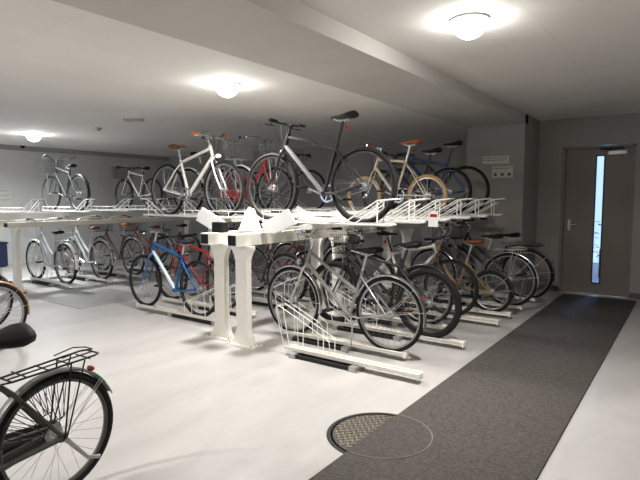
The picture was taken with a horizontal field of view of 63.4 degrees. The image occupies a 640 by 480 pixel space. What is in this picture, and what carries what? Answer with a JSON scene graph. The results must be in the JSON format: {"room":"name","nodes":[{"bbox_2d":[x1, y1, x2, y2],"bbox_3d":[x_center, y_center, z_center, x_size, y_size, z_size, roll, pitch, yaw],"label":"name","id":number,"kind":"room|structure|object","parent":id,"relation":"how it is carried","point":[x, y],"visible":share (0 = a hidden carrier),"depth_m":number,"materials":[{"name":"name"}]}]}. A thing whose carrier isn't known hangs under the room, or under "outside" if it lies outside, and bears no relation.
{"room":"bicycle parking room","nodes":[
{"label":"bicycle parking room","id":0,"kind":"room"},
{"bbox_2d":[0,149,169,264],"bbox_3d":[-7.949,-0.728,9.465,0.200,2.800,12.900,3,6,36],"label":"wall","id":1,"kind":"structure","parent":0,"point":[19,172],"depth_m":12.24,"materials":[{"name":"grey paint"}]},
{"bbox_2d":[0,189,11,204],"bbox_3d":[-6.723,-0.902,10.977,0.005,0.340,0.340,3,6,36],"label":"notice","id":2,"kind":"object","parent":1,"relation":"attached to","point":[5,194],"visible":1,"depth_m":11.02,"materials":[{"name":"white paper"}]},
{"bbox_2d":[0,209,11,228],"bbox_3d":[-6.723,-0.454,11.013,0.005,0.420,0.360,3,6,36],"label":"notice","id":3,"kind":"object","parent":1,"relation":"attached to","point":[2,226],"visible":0.21,"depth_m":11.02,"materials":[{"name":"white paper"}]},
{"bbox_2d":[0,144,169,160],"bbox_3d":[-7.843,-1.828,9.299,0.060,0.100,12.500,3,6,36],"label":"trim","id":4,"kind":"structure","parent":1,"relation":"attached to","point":[2,146],"depth_m":12.25,"materials":[{"name":"grey paint"}]},
{"bbox_2d":[0,0,466,156],"bbox_3d":[-4.193,-1.762,6.663,9.260,0.200,12.900,3,6,36],"label":"ceiling","id":5,"kind":"structure","parent":0,"point":[67,72],"depth_m":5.72,"materials":[{"name":"paint"}]},
{"bbox_2d":[25,133,41,141],"bbox_3d":[-5.043,-1.801,9.131,0.270,0.127,0.270,3,6,36],"label":"ceiling lamp","id":6,"kind":"object","parent":5,"relation":"attached to","point":[34,137],"visible":1,"depth_m":9.05,"materials":[{"name":"white glass"}]},
{"bbox_2d":[123,118,143,121],"bbox_3d":[-2.640,-1.702,7.337,0.260,0.030,0.120,0,5,1],"label":"plate","id":7,"kind":"object","parent":5,"relation":"attached to","point":[124,119],"visible":1,"depth_m":7.28,"materials":[{"name":"beige plastic"}]},
{"bbox_2d":[213,81,240,96],"bbox_3d":[-0.913,-1.469,5.093,0.270,0.127,0.270,3,6,36],"label":"ceiling lamp","id":8,"kind":"object","parent":5,"relation":"attached to","point":[224,88],"visible":1,"depth_m":5.01,"materials":[{"name":"white glass"}]},
{"bbox_2d":[52,0,527,127],"bbox_3d":[-0.617,-1.465,3.172,0.840,0.300,11.200,3,6,36],"label":"ceiling beam","id":9,"kind":"structure","parent":0,"point":[289,36],"depth_m":3.67,"materials":[{"name":"paint"}]},
{"bbox_2d":[168,136,466,275],"bbox_3d":[-0.479,-0.928,11.899,9.260,2.800,0.200,3,6,36],"label":"wall","id":10,"kind":"structure","parent":0,"point":[320,162],"depth_m":10.91,"materials":[{"name":"grey paint"}]},
{"bbox_2d":[0,249,639,479],"bbox_3d":[-1.343,0.983,6.960,14.000,0.200,16.350,3,6,36],"label":"floor","id":11,"kind":"structure","parent":0,"point":[188,404],"depth_m":3.99,"materials":[{"name":"concrete"}]},
{"bbox_2d":[0,274,14,324],"bbox_3d":[-3.912,0.506,5.062,0.570,1.062,1.740,3,6,36],"label":"bicycle","id":12,"kind":"object","parent":11,"relation":"on","point":[2,278],"visible":0.7,"depth_m":5.71,"materials":[{"name":"paint"}]},
{"bbox_2d":[0,241,7,267],"bbox_3d":[-3.532,0.159,5.563,0.270,0.272,0.250,3,6,36],"label":"bag","id":13,"kind":"object","parent":12,"relation":"on","point":[3,245],"visible":1,"depth_m":5.55,"materials":[{"name":"blue fabric"}]},
{"bbox_2d":[0,281,29,327],"bbox_3d":[-3.437,0.566,4.563,0.570,1.024,1.700,3,6,34],"label":"bicycle","id":14,"kind":"object","parent":11,"relation":"on","point":[20,295],"visible":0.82,"depth_m":5.19,"materials":[{"name":"paint"}]},
{"bbox_2d":[27,255,77,287],"bbox_3d":[-4.454,0.521,8.560,1.424,0.459,0.160,3,6,36],"label":"bicycle rack","id":15,"kind":"object","parent":11,"relation":"on","point":[43,281],"visible":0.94,"depth_m":8.67,"materials":[{"name":"white metal"}]},
{"bbox_2d":[21,217,78,283],"bbox_3d":[-4.464,0.166,8.563,1.660,1.062,0.570,3,6,36],"label":"bicycle","id":16,"kind":"object","parent":15,"relation":"on","point":[39,241],"visible":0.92,"depth_m":8.52,"materials":[{"name":"paint"}]},
{"bbox_2d":[21,221,48,253],"bbox_3d":[-4.856,0.012,8.835,0.266,0.654,0.384,3,6,36],"label":"basket","id":17,"kind":"object","parent":16,"relation":"on","point":[37,241],"depth_m":8.78,"materials":[{"name":"silver metal"}]},
{"bbox_2d":[0,322,112,479],"bbox_3d":[-1.542,0.781,2.071,0.570,1.004,1.610,3,6,33],"label":"bicycle","id":18,"kind":"object","parent":11,"relation":"on","point":[16,446],"visible":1,"depth_m":2.44,"materials":[{"name":"paint"}]},
{"bbox_2d":[63,252,112,282],"bbox_3d":[-4.091,0.479,9.062,1.424,0.459,0.160,3,6,36],"label":"bicycle rack","id":19,"kind":"object","parent":11,"relation":"on","point":[83,277],"visible":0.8,"depth_m":9.11,"materials":[{"name":"white metal"}]},
{"bbox_2d":[57,215,114,278],"bbox_3d":[-4.097,0.115,9.061,1.670,1.081,0.570,3,6,36],"label":"bicycle","id":20,"kind":"object","parent":19,"relation":"on","point":[77,244],"visible":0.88,"depth_m":8.99,"materials":[{"name":"paint"}]},
{"bbox_2d":[57,219,82,250],"bbox_3d":[-4.488,-0.038,9.331,0.266,0.673,0.384,3,6,36],"label":"basket","id":21,"kind":"object","parent":20,"relation":"on","point":[73,238],"depth_m":9.27,"materials":[{"name":"silver metal"}]},
{"bbox_2d":[40,289,148,308],"bbox_3d":[-3.227,0.836,7.501,1.050,0.004,1.100,3,6,36],"label":"cover plate","id":22,"kind":"object","parent":11,"relation":"on","point":[106,296],"visible":1,"depth_m":7.43,"materials":[{"name":"grey metal"}]},
{"bbox_2d":[0,198,213,290],"bbox_3d":[-4.097,-0.098,10.141,1.720,1.432,4.385,3,6,36],"label":"bicycle rack","id":23,"kind":"object","parent":11,"relation":"on","point":[13,220],"visible":0.6,"depth_m":9.17,"materials":[{"name":"white metal"}]},
{"bbox_2d":[0,199,42,213],"bbox_3d":[-5.126,-0.578,8.733,1.648,0.243,0.133,3,6,36],"label":"tray","id":24,"kind":"object","parent":23,"relation":"on","point":[30,211],"depth_m":8.50,"materials":[{"name":"white metal"}]},
{"bbox_2d":[37,154,90,210],"bbox_3d":[-4.675,-1.040,9.483,1.630,1.024,0.570,3,6,36],"label":"bicycle","id":25,"kind":"object","parent":23,"relation":"on","point":[56,179],"visible":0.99,"depth_m":9.52,"materials":[{"name":"paint"}]},
{"bbox_2d":[37,159,63,189],"bbox_3d":[-5.072,-1.188,9.758,0.266,0.626,0.384,3,6,36],"label":"basket","id":26,"kind":"object","parent":25,"relation":"on","point":[51,177],"depth_m":9.71,"materials":[{"name":"grey metal"}]},
{"bbox_2d":[42,198,95,211],"bbox_3d":[-4.599,-0.638,9.461,1.648,0.243,0.133,3,6,36],"label":"tray","id":27,"kind":"object","parent":23,"relation":"on","point":[58,210],"depth_m":9.21,"materials":[{"name":"white metal"}]},
{"bbox_2d":[80,198,133,211],"bbox_3d":[-4.160,-0.688,10.067,1.648,0.243,0.133,3,6,36],"label":"tray","id":28,"kind":"object","parent":23,"relation":"on","point":[100,210],"depth_m":9.92,"materials":[{"name":"white metal"}]},
{"bbox_2d":[110,166,162,208],"bbox_3d":[-3.757,-1.078,10.671,1.600,0.907,0.583,3,6,36],"label":"bicycle","id":29,"kind":"object","parent":23,"relation":"on","point":[146,168],"visible":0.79,"depth_m":10.75,"materials":[{"name":"paint"}]},
{"bbox_2d":[110,167,133,193],"bbox_3d":[-4.177,-1.251,10.961,0.266,0.564,0.384,3,6,36],"label":"basket","id":30,"kind":"object","parent":29,"relation":"on","point":[123,179],"depth_m":10.91,"materials":[{"name":"black metal"}]},
{"bbox_2d":[113,198,166,210],"bbox_3d":[-3.722,-0.738,10.673,1.648,0.243,0.133,3,6,36],"label":"tray","id":31,"kind":"object","parent":23,"relation":"on","point":[134,209],"depth_m":10.64,"materials":[{"name":"white metal"}]},
{"bbox_2d":[144,201,193,209],"bbox_3d":[-3.283,-0.788,11.279,1.648,0.243,0.133,3,6,36],"label":"tray","id":32,"kind":"object","parent":23,"relation":"on","point":[171,208],"depth_m":11.15,"materials":[{"name":"white metal"}]},
{"bbox_2d":[94,250,142,277],"bbox_3d":[-3.740,0.440,9.547,1.424,0.459,0.160,3,6,36],"label":"bicycle rack","id":33,"kind":"object","parent":11,"relation":"on","point":[114,273],"visible":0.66,"depth_m":9.60,"materials":[{"name":"white metal"}]},
{"bbox_2d":[89,215,145,274],"bbox_3d":[-3.738,0.081,9.541,1.690,1.072,0.570,3,6,36],"label":"bicycle","id":34,"kind":"object","parent":33,"relation":"on","point":[121,257],"visible":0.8,"depth_m":9.45,"materials":[{"name":"paint"}]},
{"bbox_2d":[89,218,113,239],"bbox_3d":[-4.140,-0.073,9.819,0.266,0.664,0.384,3,6,36],"label":"basket","id":35,"kind":"object","parent":34,"relation":"on","point":[103,237],"depth_m":9.79,"materials":[{"name":"black metal"}]},
{"bbox_2d":[124,247,172,273],"bbox_3d":[-3.371,0.398,10.056,1.424,0.459,0.160,3,6,36],"label":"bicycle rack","id":36,"kind":"object","parent":11,"relation":"on","point":[136,267],"visible":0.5,"depth_m":10.14,"materials":[{"name":"white metal"}]},
{"bbox_2d":[119,216,174,270],"bbox_3d":[-3.369,0.053,10.051,1.680,1.043,0.570,3,6,36],"label":"bicycle","id":37,"kind":"object","parent":36,"relation":"on","point":[137,228],"visible":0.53,"depth_m":10.06,"materials":[{"name":"paint"}]},
{"bbox_2d":[119,222,141,247],"bbox_3d":[-3.778,-0.099,10.334,0.266,0.640,0.384,3,6,36],"label":"basket","id":38,"kind":"object","parent":37,"relation":"on","point":[127,235],"depth_m":10.35,"materials":[{"name":"black metal"}]},
{"bbox_2d":[136,288,214,325],"bbox_3d":[-1.690,0.708,6.279,1.634,0.459,0.160,3,6,36],"label":"bicycle rack","id":39,"kind":"object","parent":11,"relation":"on","point":[210,320],"visible":0.56,"depth_m":6.17,"materials":[{"name":"white metal"}]},
{"bbox_2d":[129,228,214,316],"bbox_3d":[-1.825,0.376,6.325,1.690,1.011,0.484,3,6,36],"label":"bicycle","id":40,"kind":"object","parent":39,"relation":"on","point":[175,288],"visible":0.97,"depth_m":6.28,"materials":[{"name":"paint"}]},
{"bbox_2d":[154,248,199,269],"bbox_3d":[-2.991,0.355,10.581,1.424,0.459,0.160,3,6,36],"label":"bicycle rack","id":41,"kind":"object","parent":11,"relation":"on","point":[174,266],"visible":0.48,"depth_m":10.63,"materials":[{"name":"white metal"}]},
{"bbox_2d":[147,216,201,266],"bbox_3d":[-2.989,0.010,10.576,1.680,1.043,0.570,3,6,36],"label":"bicycle","id":42,"kind":"object","parent":41,"relation":"on","point":[195,238],"visible":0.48,"depth_m":10.52,"materials":[{"name":"paint"}]},
{"bbox_2d":[147,221,167,244],"bbox_3d":[-3.398,-0.142,10.860,0.266,0.640,0.384,3,6,36],"label":"basket","id":43,"kind":"object","parent":42,"relation":"on","point":[160,234],"depth_m":10.81,"materials":[{"name":"black metal"}]},
{"bbox_2d":[162,284,256,315],"bbox_3d":[-1.466,0.673,6.708,1.694,0.459,0.160,3,6,36],"label":"bicycle rack","id":44,"kind":"object","parent":11,"relation":"on","point":[193,302],"visible":0.44,"depth_m":6.70,"materials":[{"name":"white metal"}]},
{"bbox_2d":[155,233,235,308],"bbox_3d":[-1.614,0.377,6.766,1.700,0.936,0.583,3,6,36],"label":"bicycle","id":45,"kind":"object","parent":44,"relation":"on","point":[179,248],"visible":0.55,"depth_m":6.79,"materials":[{"name":"paint"}]},
{"bbox_2d":[229,275,303,310],"bbox_3d":[-0.850,0.644,7.064,1.574,0.459,0.160,3,6,36],"label":"tray","id":46,"kind":"object","parent":11,"relation":"on","point":[255,300],"visible":0.47,"depth_m":6.84,"materials":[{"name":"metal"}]},
{"bbox_2d":[213,221,308,303],"bbox_3d":[-0.852,0.293,7.012,1.740,1.062,0.570,3,6,36],"label":"bicycle","id":47,"kind":"object","parent":46,"relation":"on","point":[277,257],"visible":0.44,"depth_m":6.84,"materials":[{"name":"paint"}]},
{"bbox_2d":[252,271,325,301],"bbox_3d":[-0.558,0.611,7.468,1.574,0.459,0.160,3,6,36],"label":"tray","id":48,"kind":"object","parent":11,"relation":"on","point":[253,290],"visible":0.14,"depth_m":7.36,"materials":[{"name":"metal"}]},
{"bbox_2d":[251,224,329,296],"bbox_3d":[-0.576,0.259,7.428,1.740,1.062,0.570,3,6,36],"label":"bicycle","id":49,"kind":"object","parent":48,"relation":"on","point":[257,248],"visible":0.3,"depth_m":7.31,"materials":[{"name":"paint"}]},
{"bbox_2d":[295,240,310,257],"bbox_3d":[-0.151,0.154,7.112,0.266,0.654,0.384,3,6,36],"label":"basket","id":50,"kind":"object","parent":49,"relation":"on","point":[302,241],"depth_m":7.14,"materials":[{"name":"grey metal"}]},
{"bbox_2d":[274,266,355,295],"bbox_3d":[-0.119,0.561,8.075,1.574,0.459,0.160,3,6,36],"label":"tray","id":51,"kind":"object","parent":11,"relation":"on","point":[307,289],"visible":0.25,"depth_m":8.06,"materials":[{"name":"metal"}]},
{"bbox_2d":[272,235,359,289],"bbox_3d":[-0.105,0.211,8.011,1.720,1.062,0.570,3,6,36],"label":"bicycle","id":52,"kind":"object","parent":51,"relation":"on","point":[327,252],"visible":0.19,"depth_m":8.12,"materials":[{"name":"paint"}]},
{"bbox_2d":[140,198,506,349],"bbox_3d":[-0.059,0.157,6.981,4.115,1.442,4.245,3,6,36],"label":"bicycle rack","id":53,"kind":"object","parent":11,"relation":"on","point":[280,228],"visible":0.78,"depth_m":5.33,"materials":[{"name":"white metal"}]},
{"bbox_2d":[151,131,244,215],"bbox_3d":[-1.587,-0.809,6.525,1.740,1.030,0.583,3,6,36],"label":"bicycle","id":54,"kind":"object","parent":53,"relation":"on","point":[166,189],"visible":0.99,"depth_m":6.44,"materials":[{"name":"paint"}]},
{"bbox_2d":[140,198,268,219],"bbox_3d":[-1.513,-0.405,6.504,2.258,0.243,0.133,3,6,36],"label":"tray","id":55,"kind":"object","parent":53,"relation":"on","point":[228,217],"depth_m":6.59,"materials":[{"name":"white metal"}]},
{"bbox_2d":[172,136,257,213],"bbox_3d":[-1.504,-0.878,7.226,1.710,1.053,0.570,3,6,36],"label":"bicycle","id":56,"kind":"object","parent":53,"relation":"on","point":[241,167],"visible":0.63,"depth_m":7.05,"materials":[{"name":"paint"}]},
{"bbox_2d":[221,140,254,183],"bbox_3d":[-1.086,-0.982,6.915,0.266,0.650,0.384,3,6,36],"label":"basket","id":57,"kind":"object","parent":56,"relation":"on","point":[241,167],"depth_m":6.90,"materials":[{"name":"grey metal"}]},
{"bbox_2d":[179,198,303,217],"bbox_3d":[-1.151,-0.446,7.006,2.258,0.243,0.133,3,6,36],"label":"tray","id":58,"kind":"object","parent":53,"relation":"on","point":[295,216],"depth_m":7.01,"materials":[{"name":"white metal"}]},
{"bbox_2d":[208,136,293,212],"bbox_3d":[-1.073,-0.944,7.676,1.730,1.109,0.570,3,6,36],"label":"bicycle","id":59,"kind":"object","parent":53,"relation":"on","point":[262,174],"visible":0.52,"depth_m":7.48,"materials":[{"name":"paint"}]},
{"bbox_2d":[257,140,288,188],"bbox_3d":[-0.665,-1.050,7.372,0.266,0.701,0.384,3,6,36],"label":"basket","id":60,"kind":"object","parent":59,"relation":"on","point":[265,164],"depth_m":7.37,"materials":[{"name":"grey metal"}]},
{"bbox_2d":[209,198,331,214],"bbox_3d":[-0.788,-0.487,7.507,2.258,0.243,0.133,3,6,36],"label":"tray","id":61,"kind":"object","parent":53,"relation":"on","point":[209,198],"depth_m":7.65,"materials":[{"name":"white metal"}]},
{"bbox_2d":[244,151,325,211],"bbox_3d":[-0.584,-0.891,8.094,1.690,0.936,0.583,3,6,36],"label":"bicycle","id":62,"kind":"object","parent":53,"relation":"on","point":[298,168],"visible":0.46,"depth_m":7.94,"materials":[{"name":"paint"}]},
{"bbox_2d":[243,199,354,214],"bbox_3d":[-0.425,-0.529,8.008,2.258,0.243,0.133,3,6,36],"label":"tray","id":63,"kind":"object","parent":53,"relation":"on","point":[245,199],"depth_m":7.69,"materials":[{"name":"white metal"}]},
{"bbox_2d":[269,199,367,212],"bbox_3d":[-0.062,-0.570,8.509,2.258,0.243,0.133,3,6,36],"label":"tray","id":64,"kind":"object","parent":53,"relation":"on","point":[269,199],"depth_m":8.47,"materials":[{"name":"white metal"}]},
{"bbox_2d":[246,110,397,222],"bbox_3d":[-0.052,-0.669,4.907,1.760,1.016,0.543,3,6,36],"label":"bicycle","id":65,"kind":"object","parent":53,"relation":"on","point":[364,185],"visible":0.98,"depth_m":4.78,"materials":[{"name":"paint"}]},
{"bbox_2d":[262,198,400,226],"bbox_3d":[0.056,-0.270,4.861,1.498,0.243,0.133,3,6,36],"label":"tray","id":66,"kind":"object","parent":53,"relation":"on","point":[312,223],"depth_m":4.65,"materials":[{"name":"white metal"}]},
{"bbox_2d":[285,198,395,210],"bbox_3d":[0.300,-0.611,9.010,2.258,0.243,0.133,3,6,36],"label":"tray","id":67,"kind":"object","parent":53,"relation":"on","point":[285,198],"depth_m":9.09,"materials":[{"name":"white metal"}]},
{"bbox_2d":[300,198,429,223],"bbox_3d":[0.418,-0.311,5.362,1.498,0.243,0.133,3,6,36],"label":"tray","id":68,"kind":"object","parent":53,"relation":"on","point":[386,220],"depth_m":5.11,"materials":[{"name":"white metal"}]},
{"bbox_2d":[331,198,454,220],"bbox_3d":[0.781,-0.352,5.863,1.498,0.243,0.133,3,6,36],"label":"tray","id":69,"kind":"object","parent":53,"relation":"on","point":[437,200],"depth_m":5.60,"materials":[{"name":"white metal"}]},
{"bbox_2d":[347,138,447,215],"bbox_3d":[0.934,-0.769,6.485,1.400,0.956,0.583,3,6,36],"label":"bicycle","id":70,"kind":"object","parent":53,"relation":"on","point":[439,181],"visible":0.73,"depth_m":6.38,"materials":[{"name":"paint"}]},
{"bbox_2d":[362,147,471,214],"bbox_3d":[1.264,-0.782,7.012,1.630,0.896,0.583,3,6,36],"label":"bicycle","id":71,"kind":"object","parent":53,"relation":"on","point":[438,149],"visible":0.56,"depth_m":6.86,"materials":[{"name":"paint"}]},
{"bbox_2d":[359,198,474,218],"bbox_3d":[1.144,-0.394,6.364,1.498,0.243,0.133,3,6,36],"label":"tray","id":72,"kind":"object","parent":53,"relation":"on","point":[456,207],"depth_m":6.07,"materials":[{"name":"white metal"}]},
{"bbox_2d":[428,210,437,226],"bbox_3d":[1.098,-0.210,5.026,0.100,0.165,0.006,3,6,36],"label":"tag","id":73,"kind":"object","parent":53,"relation":"hanging from","point":[432,215],"visible":1,"depth_m":5.03,"materials":[{"name":"white paper"}]},
{"bbox_2d":[380,140,489,212],"bbox_3d":[1.614,-0.893,7.507,1.709,1.036,0.499,3,6,36],"label":"bicycle","id":74,"kind":"object","parent":53,"relation":"on","point":[456,143],"visible":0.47,"depth_m":7.35,"materials":[{"name":"paint"}]},
{"bbox_2d":[389,198,491,217],"bbox_3d":[1.507,-0.435,6.865,1.498,0.243,0.133,3,6,36],"label":"tray","id":75,"kind":"object","parent":53,"relation":"on","point":[479,216],"depth_m":6.57,"materials":[{"name":"white metal"}]},
{"bbox_2d":[403,198,506,215],"bbox_3d":[1.869,-0.476,7.366,1.498,0.243,0.133,3,6,36],"label":"tray","id":76,"kind":"object","parent":53,"relation":"on","point":[491,200],"depth_m":7.07,"materials":[{"name":"white metal"}]},
{"bbox_2d":[275,292,408,358],"bbox_3d":[0.152,0.813,5.004,1.498,0.459,0.160,3,6,36],"label":"tray","id":77,"kind":"object","parent":11,"relation":"on","point":[341,344],"visible":0.94,"depth_m":5.08,"materials":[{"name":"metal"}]},
{"bbox_2d":[267,227,426,351],"bbox_3d":[0.180,0.441,4.978,1.820,1.100,0.570,3,6,36],"label":"bicycle","id":78,"kind":"object","parent":77,"relation":"on","point":[370,283],"visible":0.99,"depth_m":4.85,"materials":[{"name":"paint"}]},
{"bbox_2d":[275,303,422,380],"bbox_3d":[0.191,0.860,4.436,1.448,0.459,0.160,3,6,36],"label":"tray","id":79,"kind":"object","parent":11,"relation":"on","point":[355,365],"visible":1,"depth_m":4.49,"materials":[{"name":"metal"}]},
{"bbox_2d":[326,412,396,453],"bbox_3d":[0.371,1.191,3.170,0.664,0.006,0.664,3,6,36],"label":"manhole cover","id":80,"kind":"object","parent":11,"relation":"on","point":[352,430],"visible":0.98,"depth_m":3.25,"materials":[{"name":"metal"}]},
{"bbox_2d":[331,278,446,328],"bbox_3d":[0.752,0.735,5.949,1.474,0.459,0.160,3,6,36],"label":"tray","id":81,"kind":"object","parent":11,"relation":"on","point":[439,326],"visible":0.38,"depth_m":5.90,"materials":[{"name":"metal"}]},
{"bbox_2d":[322,227,454,323],"bbox_3d":[0.730,0.389,5.962,1.730,1.043,0.570,3,6,36],"label":"bicycle","id":82,"kind":"object","parent":81,"relation":"on","point":[409,270],"visible":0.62,"depth_m":5.93,"materials":[{"name":"paint"}]},
{"bbox_2d":[327,232,362,285],"bbox_3d":[0.301,0.236,6.260,0.266,0.640,0.384,3,6,36],"label":"basket","id":83,"kind":"object","parent":82,"relation":"on","point":[340,259],"depth_m":6.20,"materials":[{"name":"black metal"}]},
{"bbox_2d":[326,286,465,347],"bbox_3d":[0.719,0.784,5.358,1.594,0.459,0.160,3,6,36],"label":"tray","id":84,"kind":"object","parent":11,"relation":"on","point":[343,326],"visible":0.84,"depth_m":5.43,"materials":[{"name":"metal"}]},
{"bbox_2d":[309,239,461,337],"bbox_3d":[0.616,0.471,5.432,1.810,0.966,0.583,3,6,36],"label":"bicycle","id":85,"kind":"object","parent":84,"relation":"on","point":[448,282],"visible":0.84,"depth_m":5.27,"materials":[{"name":"paint"}]},
{"bbox_2d":[373,274,499,324],"bbox_3d":[1.339,0.714,6.215,1.594,0.459,0.160,3,6,36],"label":"bicycle rack","id":86,"kind":"object","parent":11,"relation":"on","point":[465,317],"visible":0.48,"depth_m":6.10,"materials":[{"name":"white metal"}]},
{"bbox_2d":[350,230,478,314],"bbox_3d":[1.102,0.383,6.385,1.740,0.986,0.583,3,6,36],"label":"bicycle","id":87,"kind":"object","parent":86,"relation":"on","point":[441,262],"visible":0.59,"depth_m":6.18,"materials":[{"name":"paint"}]},
{"bbox_2d":[393,272,511,317],"bbox_3d":[1.614,0.682,6.595,1.594,0.459,0.160,3,6,36],"label":"bicycle rack","id":88,"kind":"object","parent":11,"relation":"on","point":[504,313],"visible":0.31,"depth_m":6.45,"materials":[{"name":"white metal"}]},
{"bbox_2d":[408,221,513,311],"bbox_3d":[1.722,0.320,6.512,1.420,1.090,0.570,3,6,36],"label":"bicycle","id":89,"kind":"object","parent":88,"relation":"on","point":[489,272],"visible":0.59,"depth_m":6.35,"materials":[{"name":"paint"}]},
{"bbox_2d":[407,276,522,309],"bbox_3d":[1.913,0.648,7.007,1.594,0.459,0.160,3,6,36],"label":"bicycle rack","id":90,"kind":"object","parent":11,"relation":"on","point":[444,299],"visible":0.33,"depth_m":6.94,"materials":[{"name":"white metal"}]},
{"bbox_2d":[411,219,538,305],"bbox_3d":[2.012,0.281,6.930,1.760,1.100,0.570,3,6,36],"label":"bicycle","id":91,"kind":"object","parent":90,"relation":"on","point":[444,253],"visible":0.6,"depth_m":6.76,"materials":[{"name":"paint"}]},
{"bbox_2d":[309,293,636,479],"bbox_3d":[0.770,1.200,2.993,0.945,0.017,11.180,3,6,36],"label":"floor mat","id":92,"kind":"object","parent":11,"relation":"on","point":[502,415],"visible":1,"depth_m":3.51,"materials":[{"name":"carpet"}]},
{"bbox_2d":[428,262,535,301],"bbox_3d":[2.287,0.606,7.525,1.594,0.459,0.160,3,6,36],"label":"bicycle rack","id":93,"kind":"object","parent":11,"relation":"on","point":[466,293],"visible":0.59,"depth_m":7.54,"materials":[{"name":"white metal"}]},
{"bbox_2d":[431,218,554,298],"bbox_3d":[2.419,0.240,7.424,1.780,1.100,0.570,3,6,36],"label":"bicycle","id":94,"kind":"object","parent":93,"relation":"on","point":[461,248],"visible":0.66,"depth_m":7.24,"materials":[{"name":"paint"}]},
{"bbox_2d":[441,222,466,267],"bbox_3d":[1.994,0.080,7.718,0.266,0.682,0.384,3,6,36],"label":"basket","id":95,"kind":"object","parent":94,"relation":"on","point":[461,248],"depth_m":7.66,"materials":[{"name":"black metal"}]},
{"bbox_2d":[593,221,600,276],"bbox_3d":[5.103,0.161,9.433,0.812,1.034,0.603,3,6,36],"label":"shrub","id":96,"kind":"object","parent":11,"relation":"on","point":[595,221],"visible":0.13,"depth_m":9.46,"materials":[{"name":"green plant"}]},
{"bbox_2d":[296,0,639,120],"bbox_3d":[1.458,-1.462,2.165,3.900,0.200,12.000,3,6,36],"label":"ceiling","id":97,"kind":"structure","parent":0,"point":[545,60],"depth_m":4.04,"materials":[{"name":"paint"}]},
{"bbox_2d":[449,12,490,39],"bbox_3d":[0.994,-1.404,3.446,0.270,0.127,0.270,3,6,36],"label":"ceiling lamp","id":98,"kind":"object","parent":97,"relation":"attached to","point":[469,25],"visible":1,"depth_m":3.37,"materials":[{"name":"white glass"}]},
{"bbox_2d":[464,114,539,294],"bbox_3d":[3.024,-0.633,8.306,0.840,2.800,1.550,3,6,36],"label":"wall pier","id":99,"kind":"object","parent":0,"point":[520,142],"visible":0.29,"depth_m":7.66,"materials":[{"name":"grey paint"}]},
{"bbox_2d":[483,156,508,163],"bbox_3d":[2.584,-1.178,7.615,0.380,0.110,0.005,3,6,36],"label":"notice","id":100,"kind":"object","parent":99,"relation":"attached to","point":[489,159],"visible":1,"depth_m":7.61,"materials":[{"name":"white paper"}]},
{"bbox_2d":[492,166,512,177],"bbox_3d":[2.665,-0.994,7.571,0.300,0.170,0.005,3,6,36],"label":"notice","id":101,"kind":"object","parent":99,"relation":"attached to","point":[497,171],"visible":1,"depth_m":7.57,"materials":[{"name":"white paper"}]},
{"bbox_2d":[535,113,639,293],"bbox_3d":[4.959,-0.536,7.130,3.720,2.800,0.200,3,6,36],"label":"wall","id":102,"kind":"structure","parent":0,"point":[555,135],"depth_m":7.87,"materials":[{"name":"grey paint"}]},
{"bbox_2d":[537,284,557,290],"bbox_3d":[3.543,0.746,8.129,0.340,0.080,0.012,3,6,36],"label":"baseboard","id":103,"kind":"structure","parent":102,"relation":"attached to","point":[541,287],"depth_m":8.09,"materials":[{"name":"grey"}]},
{"bbox_2d":[560,146,632,297],"bbox_3d":[4.100,-0.270,7.706,0.880,2.175,0.228,3,6,36],"label":"door","id":104,"kind":"structure","parent":102,"relation":"in","point":[581,164],"depth_m":7.72,"materials":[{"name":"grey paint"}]},
{"bbox_2d":[558,144,636,297],"bbox_3d":[4.120,-0.287,7.733,0.960,2.205,0.130,3,6,36],"label":"trim","id":105,"kind":"structure","parent":102,"relation":"attached to","point":[565,149],"depth_m":7.64,"materials":[{"name":"paint"}]},
{"bbox_2d":[629,293,639,298],"bbox_3d":[5.433,0.858,6.771,2.400,0.080,0.012,3,6,36],"label":"baseboard","id":106,"kind":"structure","parent":102,"relation":"attached to","point":[631,295],"depth_m":7.43,"materials":[{"name":"grey"}]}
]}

